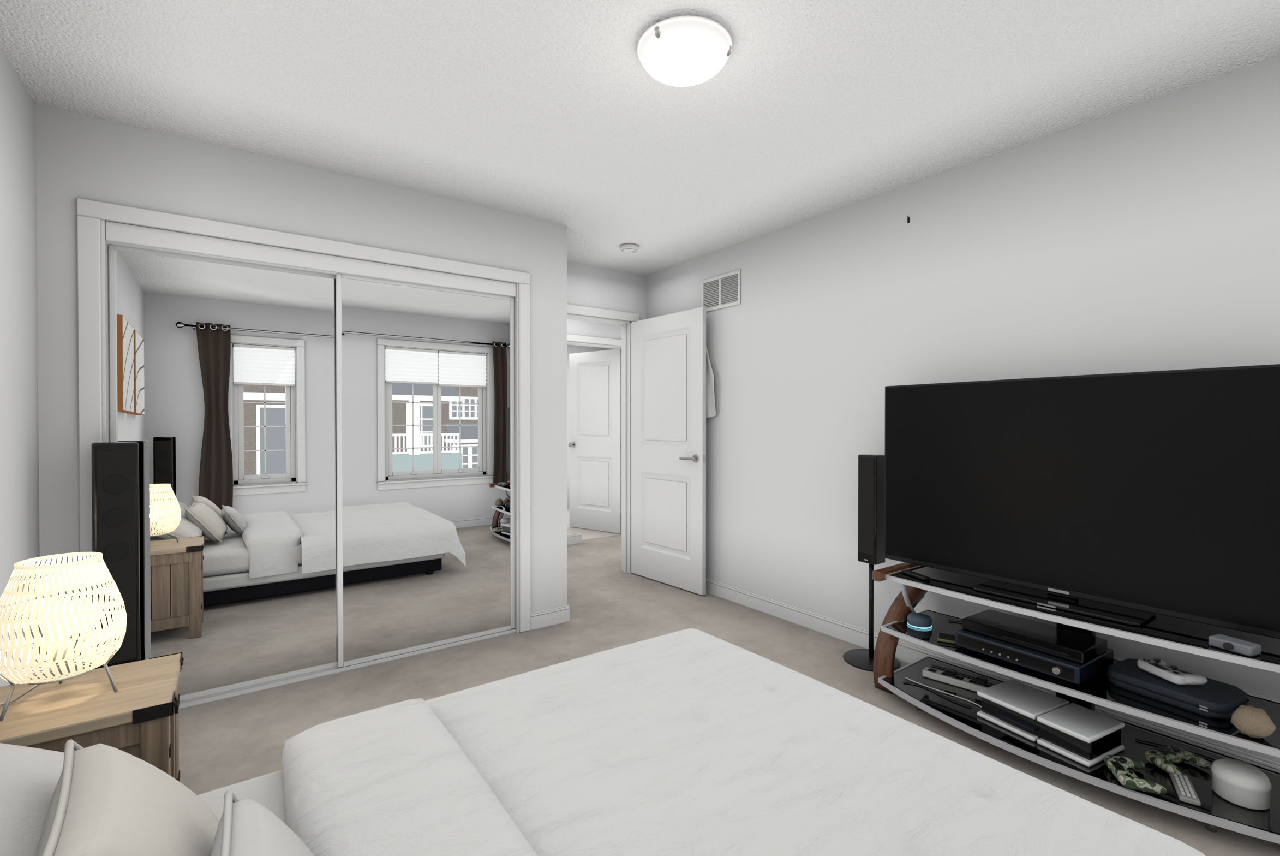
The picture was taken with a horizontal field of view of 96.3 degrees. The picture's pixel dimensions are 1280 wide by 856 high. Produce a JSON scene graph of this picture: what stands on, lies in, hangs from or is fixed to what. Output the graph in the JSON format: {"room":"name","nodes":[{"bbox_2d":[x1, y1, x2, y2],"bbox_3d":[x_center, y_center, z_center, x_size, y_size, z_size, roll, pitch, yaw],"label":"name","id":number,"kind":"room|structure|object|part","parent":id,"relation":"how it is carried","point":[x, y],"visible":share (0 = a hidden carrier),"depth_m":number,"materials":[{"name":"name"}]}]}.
{"room":"bedroom","nodes":[
{"label":"bedroom","id":0,"kind":"room"},
{"bbox_2d":[567,506,621,539],"bbox_3d":[-0.905,1.194,7.145,2.500,0.060,2.180,0,1,-36],"label":"floor","id":1,"kind":"structure","parent":0,"point":[586,533],"depth_m":6.42,"materials":[{"name":"beige carpet"}]},
{"bbox_2d":[0,44,1279,762],"bbox_3d":[-0.398,-0.030,4.063,5.520,2.440,7.990,0,1,-36],"label":"wall","id":2,"kind":"structure","parent":0,"point":[1144,237],"depth_m":2.56,"materials":[{"name":"white paint"}]},
{"bbox_2d":[108,243,337,701],"bbox_3d":[-1.826,0.221,2.626,0.891,1.962,0.036,0,1,-36],"label":"mirrored closet door","id":3,"kind":"structure","parent":2,"relation":"in","point":[222,372],"depth_m":2.60,"materials":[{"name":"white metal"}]},
{"bbox_2d":[76,197,530,708],"bbox_3d":[-1.461,0.146,2.864,1.926,2.108,0.128,0,1,-36],"label":"trim","id":4,"kind":"structure","parent":2,"relation":"attached to","point":[94,234],"depth_m":2.60,"materials":[{"name":"white paint"}]},
{"bbox_2d":[335,272,515,667],"bbox_3d":[-1.119,0.217,3.100,0.931,1.962,0.022,0,1,-36],"label":"mirrored closet door","id":5,"kind":"structure","parent":2,"relation":"in","point":[425,374],"depth_m":3.06,"materials":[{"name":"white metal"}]},
{"bbox_2d":[567,348,621,533],"bbox_3d":[-0.496,0.143,6.562,0.768,2.028,0.178,0,1,30],"label":"room door","id":6,"kind":"structure","parent":2,"relation":"in","point":[594,444],"depth_m":6.51,"materials":[{"name":"white paint"}]},
{"bbox_2d":[566,303,639,573],"bbox_3d":[-0.413,0.121,5.234,0.838,2.118,2.191,0,0,1],"label":"door frame","id":7,"kind":"structure","parent":2,"relation":"attached to","point":[597,315],"depth_m":4.69,"materials":[{"name":"white paint"}]},
{"bbox_2d":[631,306,706,594],"bbox_3d":[0.180,0.162,4.337,0.149,2.028,0.809,0,1,-44],"label":"bedroom door","id":8,"kind":"structure","parent":2,"relation":"in","point":[668,351],"depth_m":4.30,"materials":[{"name":"white paint"}]},
{"bbox_2d":[706,345,718,417],"bbox_3d":[0.459,-0.341,4.138,0.058,0.541,0.260,0,1,-36],"label":"hanging towel","id":9,"kind":"object","parent":2,"relation":"hanging from","point":[712,378],"visible":0.39,"depth_m":4.07,"materials":[{"name":"white fabric"}]},
{"bbox_2d":[701,269,740,312],"bbox_3d":[0.564,-0.956,4.030,0.010,0.232,0.390,0,1,-36],"label":"air vent","id":10,"kind":"object","parent":2,"relation":"in","point":[723,291],"visible":0.86,"depth_m":4.02,"materials":[{"name":"grey metal"}]},
{"bbox_2d":[530,533,1279,772],"bbox_3d":[-0.433,1.154,2.629,3.530,0.098,5.450,0,1,-36],"label":"baseboard","id":11,"kind":"structure","parent":2,"relation":"attached to","point":[906,652],"depth_m":3.17,"materials":[{"name":"white paint"}]},
{"bbox_2d":[907,216,909,223],"bbox_3d":[1.366,-1.062,2.919,0.013,0.033,0.010,0,1,-36],"label":"hook","id":12,"kind":"object","parent":2,"relation":"attached to","point":[908,216],"visible":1,"depth_m":2.92,"materials":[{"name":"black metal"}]},
{"bbox_2d":[0,0,1279,276],"bbox_3d":[-0.412,-1.279,3.969,5.400,0.060,7.870,0,1,-36],"label":"ceiling","id":13,"kind":"structure","parent":0,"point":[550,111],"depth_m":2.06,"materials":[{"name":"white paint"}]},
{"bbox_2d":[619,242,638,253],"bbox_3d":[-0.073,-1.228,3.936,0.132,0.041,0.132,0,1,-36],"label":"smoke detector","id":14,"kind":"object","parent":13,"relation":"attached to","point":[628,247],"visible":1,"depth_m":3.90,"materials":[{"name":"white plastic"}]},
{"bbox_2d":[637,15,732,86],"bbox_3d":[0.142,-1.182,1.840,0.302,0.098,0.302,0,1,-36],"label":"ceiling light","id":15,"kind":"object","parent":13,"relation":"attached to","point":[697,48],"depth_m":1.77,"materials":[{"name":"white glass"}]},
{"bbox_2d":[178,534,1279,855],"bbox_3d":[0.228,1.228,3.107,5.400,0.060,5.690,0,1,-36],"label":"floor","id":16,"kind":"structure","parent":0,"point":[230,740],"depth_m":2.73,"materials":[{"name":"beige carpet"}]},
{"bbox_2d":[0,652,183,781],"bbox_3d":[-1.462,0.947,1.448,0.470,0.532,0.389,0,1,-36],"label":"nightstand","id":17,"kind":"object","parent":16,"relation":"on","point":[139,719],"visible":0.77,"depth_m":1.41,"materials":[{"name":"brown wood"}]},
{"bbox_2d":[0,551,127,720],"bbox_3d":[-1.486,0.507,1.446,0.292,0.352,0.250,0,0,-9],"label":"table lamp","id":18,"kind":"object","parent":17,"relation":"on","point":[61,620],"visible":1,"depth_m":1.39,"materials":[{"name":"beige wicker"}]},
{"bbox_2d":[91,441,140,668],"bbox_3d":[-2.057,0.631,2.251,0.200,1.150,0.170,0,1,-44],"label":"tower","id":19,"kind":"object","parent":16,"relation":"on","point":[115,465],"visible":0.6,"depth_m":2.22,"materials":[{"name":"black"}]},
{"bbox_2d":[0,627,1205,855],"bbox_3d":[-0.144,0.791,1.080,2.173,0.850,1.597,0,1,-36],"label":"bed","id":20,"kind":"object","parent":16,"relation":"on","point":[689,741],"visible":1,"depth_m":1.21,"materials":[{"name":"white fabric"}]},
{"bbox_2d":[842,453,900,671],"bbox_3d":[1.191,0.668,2.948,0.274,1.063,0.274,0,1,-36],"label":"speaker","id":21,"kind":"object","parent":16,"relation":"on","point":[871,497],"visible":0.85,"depth_m":2.91},
{"bbox_2d":[872,561,1279,843],"bbox_3d":[1.555,0.931,2.158,0.544,0.561,1.350,0,1,-36],"label":"tv stand","id":22,"kind":"object","parent":16,"relation":"on","point":[1179,634],"depth_m":2.00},
{"bbox_2d":[901,569,930,579],"bbox_3d":[1.234,0.656,2.565,0.036,0.016,0.140,0,1,-16],"label":"remote","id":23,"kind":"object","parent":22,"relation":"on","point":[910,572],"visible":1,"depth_m":2.55,"materials":[{"name":"black plastic"}]},
{"bbox_2d":[907,612,931,628],"bbox_3d":[1.267,0.873,2.598,0.101,0.043,0.101,0,1,-36],"label":"smart speaker","id":24,"kind":"object","parent":22,"relation":"on","point":[914,619],"visible":1,"depth_m":2.57},
{"bbox_2d":[937,632,954,643],"bbox_3d":[1.309,0.887,2.412,0.100,0.018,0.070,0,1,29],"label":"wallet","id":25,"kind":"object","parent":22,"relation":"on","point":[944,637],"visible":0.55,"depth_m":2.40,"materials":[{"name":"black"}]},
{"bbox_3d":[1.403,1.095,2.506,0.300,0.060,0.054,0,1,44],"label":"power strip","id":26,"kind":"part","parent":22,"relation":"part of","materials":[{"name":"white plastic"}]},
{"bbox_2d":[954,608,1113,684],"bbox_3d":[1.527,0.841,2.244,0.323,0.112,0.430,0,1,-33],"label":"receiver","id":27,"kind":"object","parent":22,"relation":"on","point":[1070,656],"visible":1,"depth_m":2.15,"materials":[{"name":"black plastic"}]},
{"bbox_2d":[977,679,1124,766],"bbox_3d":[1.510,1.079,2.127,0.236,0.098,0.385,0,1,-27],"label":"game console","id":28,"kind":"object","parent":22,"relation":"on","point":[1084,735],"visible":1,"depth_m":2.06,"materials":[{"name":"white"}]},
{"bbox_2d":[902,619,1215,760],"bbox_3d":[1.589,1.009,2.233,0.347,0.235,1.021,0,1,-36],"label":"cables","id":29,"kind":"object","parent":22,"relation":"on","point":[917,683],"visible":0.54,"depth_m":2.41,"materials":[{"name":"black plastic"}]},
{"bbox_2d":[884,363,1279,638],"bbox_3d":[1.609,0.234,2.204,0.221,0.866,1.450,0,1,-36],"label":"tv","id":30,"kind":"object","parent":22,"relation":"on","point":[1129,498],"depth_m":2.10,"materials":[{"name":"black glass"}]},
{"bbox_2d":[1104,754,1167,793],"bbox_3d":[1.586,1.105,1.842,0.110,0.044,0.171,0,1,19],"label":"camouflage gamepad","id":31,"kind":"object","parent":22,"relation":"on","point":[1122,767],"visible":1,"depth_m":1.82,"materials":[{"name":"plastic"}]},
{"bbox_2d":[1105,658,1249,719],"bbox_3d":[1.810,0.875,1.941,0.228,0.050,0.318,0,1,-28],"label":"case","id":32,"kind":"object","parent":22,"relation":"on","point":[1214,698],"visible":0.88,"depth_m":1.87,"materials":[{"name":"grey fabric"}]},
{"bbox_2d":[1137,657,1207,684],"bbox_3d":[1.808,0.823,1.955,0.110,0.044,0.171,0,0,-6],"label":"white gamepad","id":33,"kind":"object","parent":32,"relation":"on","point":[1157,666],"visible":1,"depth_m":1.92,"materials":[{"name":"white plastic"}]},
{"bbox_2d":[1144,745,1211,774],"bbox_3d":[1.791,1.105,1.912,0.171,0.044,0.110,0,1,-16],"label":"camouflage gamepad","id":34,"kind":"object","parent":22,"relation":"on","point":[1163,757],"visible":0.99,"depth_m":1.91,"materials":[{"name":"plastic"}]},
{"bbox_2d":[1168,771,1200,805],"bbox_3d":[1.699,1.122,1.789,0.048,0.018,0.160,0,1,34],"label":"remote control","id":35,"kind":"object","parent":22,"relation":"on","point":[1185,791],"visible":1,"depth_m":1.77,"materials":[{"name":"grey plastic"}]},
{"bbox_2d":[1208,633,1261,656],"bbox_3d":[1.795,0.656,1.732,0.067,0.030,0.100,0,1,-21],"label":"camera","id":36,"kind":"object","parent":22,"relation":"on","point":[1233,644],"visible":1,"depth_m":1.72,"materials":[{"name":"grey plastic"}]},
{"bbox_2d":[1211,757,1271,809],"bbox_3d":[1.837,1.080,1.752,0.128,0.103,0.128,0,1,-36],"label":"smart speaker","id":37,"kind":"object","parent":22,"relation":"on","point":[1239,782],"visible":1,"depth_m":1.72,"materials":[{"name":"white plastic"}]},
{"bbox_2d":[1230,704,1276,738],"bbox_3d":[1.801,0.861,1.682,0.089,0.081,0.084,0,0,2],"label":"rock","id":38,"kind":"object","parent":22,"relation":"on","point":[1250,721],"visible":1,"depth_m":1.66,"materials":[{"name":"beige stone"}]}
]}

